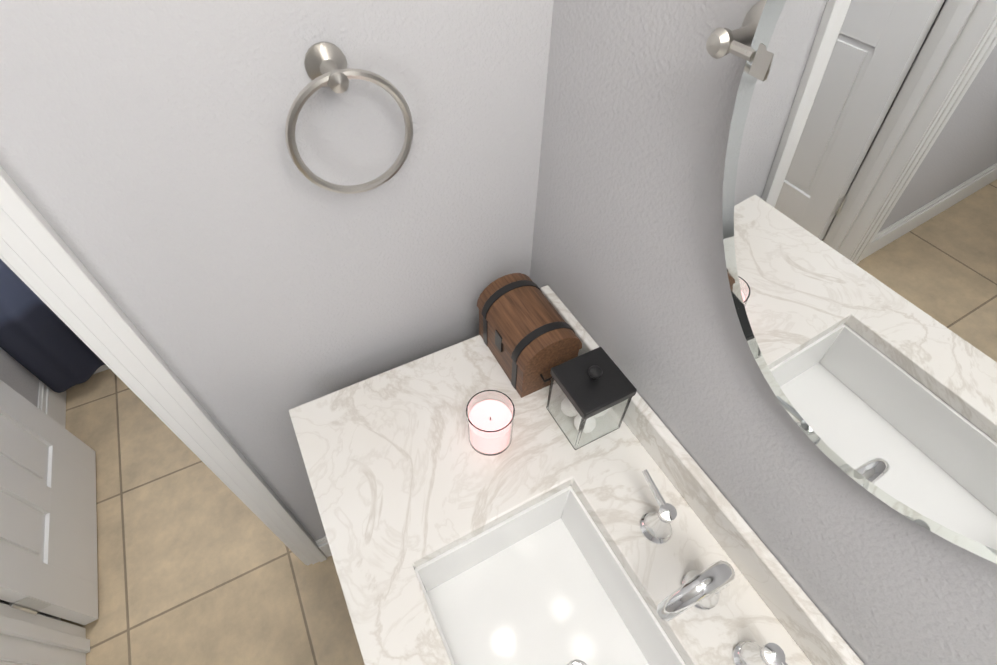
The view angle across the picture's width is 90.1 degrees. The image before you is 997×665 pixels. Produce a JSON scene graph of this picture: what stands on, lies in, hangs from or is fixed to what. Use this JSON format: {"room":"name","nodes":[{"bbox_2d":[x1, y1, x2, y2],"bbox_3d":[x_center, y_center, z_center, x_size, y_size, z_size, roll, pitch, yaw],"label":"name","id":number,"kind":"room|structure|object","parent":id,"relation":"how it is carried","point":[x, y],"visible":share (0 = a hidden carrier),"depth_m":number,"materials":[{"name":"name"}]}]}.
{"room":"bathroom","nodes":[
{"label":"bathroom","id":0,"kind":"room"},
{"bbox_2d":[61,369,364,664],"bbox_3d":[-0.819,1.040,1.399,2.620,0.060,4.390,-22,54,-18],"label":"floor","id":1,"kind":"structure","parent":0,"point":[199,562],"depth_m":1.59,"materials":[{"name":"beige tile"}]},
{"bbox_2d":[94,365,109,373],"bbox_3d":[-1.251,-0.422,2.313,1.546,0.401,0.720,-22,54,-18],"label":"bathtub","id":2,"kind":"object","parent":1,"relation":"on","point":[102,368],"depth_m":2.06,"materials":[{"name":"white ceramic"}]},
{"bbox_2d":[289,285,864,664],"bbox_3d":[0.133,0.719,0.957,0.583,1.058,1.250,-22,54,-18],"label":"countertop","id":3,"kind":"structure","parent":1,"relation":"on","point":[633,539],"depth_m":0.84,"materials":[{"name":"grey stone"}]},
{"bbox_2d":[466,390,514,455],"bbox_3d":[-0.014,0.159,0.866,0.082,0.090,0.082,-22,54,-18],"label":"votive candle","id":4,"kind":"object","parent":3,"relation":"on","point":[490,414],"visible":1,"depth_m":0.85,"materials":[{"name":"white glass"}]},
{"bbox_2d":[477,273,581,397],"bbox_3d":[0.056,-0.003,0.968,0.130,0.144,0.208,-22,54,-18],"label":"wooden chest","id":5,"kind":"object","parent":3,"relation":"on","point":[531,339],"visible":0.81,"depth_m":0.92,"materials":[{"name":"brown wood"}]},
{"bbox_2d":[546,347,636,449],"bbox_3d":[0.158,0.110,0.869,0.104,0.154,0.104,-22,54,-18],"label":"glass canister","id":6,"kind":"object","parent":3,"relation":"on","point":[592,393],"visible":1,"depth_m":0.84,"materials":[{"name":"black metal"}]},
{"bbox_2d":[390,465,814,664],"bbox_3d":[0.106,0.537,0.766,0.355,0.165,0.530,-22,54,-18],"label":"sink basin","id":7,"kind":"object","parent":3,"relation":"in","point":[543,584],"depth_m":0.87,"materials":[{"name":"white ceramic"}]},
{"bbox_2d":[639,469,827,664],"bbox_3d":[0.264,0.351,0.673,0.137,0.148,0.341,-22,54,-18],"label":"faucet","id":8,"kind":"object","parent":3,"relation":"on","point":[692,597],"depth_m":0.72,"materials":[{"name":"silver metal"}]},
{"bbox_2d":[0,0,996,664],"bbox_3d":[-0.801,0.238,0.440,2.620,2.440,4.390,-22,54,-18],"label":"wall","id":9,"kind":"structure","parent":0,"point":[250,278],"depth_m":0.68,"materials":[{"name":"grey paint"}]},
{"bbox_2d":[0,380,97,624],"bbox_3d":[-1.331,0.002,0.882,0.189,2.029,0.622,-24,55,-20],"label":"door","id":10,"kind":"structure","parent":9,"relation":"in","point":[48,538],"depth_m":1.46,"materials":[{"name":"white paint"}]},
{"bbox_2d":[37,380,65,619],"bbox_3d":[-1.521,0.531,1.683,0.014,0.135,0.980,-22,54,-18],"label":"baseboard","id":11,"kind":"structure","parent":9,"relation":"attached to","point":[51,404],"depth_m":1.88,"materials":[{"name":"white wood"}]},
{"bbox_2d":[0,166,326,664],"bbox_3d":[-0.910,0.140,0.737,0.754,2.107,0.158,-22,54,-18],"label":"door frame","id":12,"kind":"structure","parent":9,"relation":"attached to","point":[37,254],"depth_m":0.82,"materials":[{"name":"white wood"}]},
{"bbox_2d":[315,536,331,556],"bbox_3d":[-0.249,0.563,1.682,0.702,0.135,0.014,-22,54,-18],"label":"baseboard","id":13,"kind":"structure","parent":9,"relation":"attached to","point":[323,544],"depth_m":1.55,"materials":[{"name":"white wood"}]},
{"bbox_2d":[285,42,412,193],"bbox_3d":[-0.200,-0.276,0.659,0.168,0.182,0.062,-22,54,-18],"label":"towel ring","id":14,"kind":"object","parent":9,"relation":"attached to","point":[325,63],"visible":1,"depth_m":0.61,"materials":[{"name":"silver metal"}]},
{"bbox_2d":[706,0,996,563],"bbox_3d":[0.337,-0.069,0.285,0.088,0.653,0.610,-22,54,-18],"label":"mirror","id":15,"kind":"object","parent":9,"relation":"attached to","point":[859,211],"visible":1,"depth_m":0.40,"materials":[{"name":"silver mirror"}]},
{"bbox_3d":[-1.025,-1.224,0.765,1.547,0.060,0.060,-22,54,-18],"label":"shower curtain rod","id":16,"kind":"object","parent":9,"relation":"attached to","visible":0},
{"bbox_2d":[0,259,105,392],"bbox_3d":[-1.041,-0.649,1.459,1.520,1.846,0.096,-22,54,-18],"label":"shower curtain","id":17,"kind":"object","parent":16,"relation":"hanging from","point":[43,342],"visible":0.02,"depth_m":1.76,"materials":[{"name":"blue fabric"}]}
]}

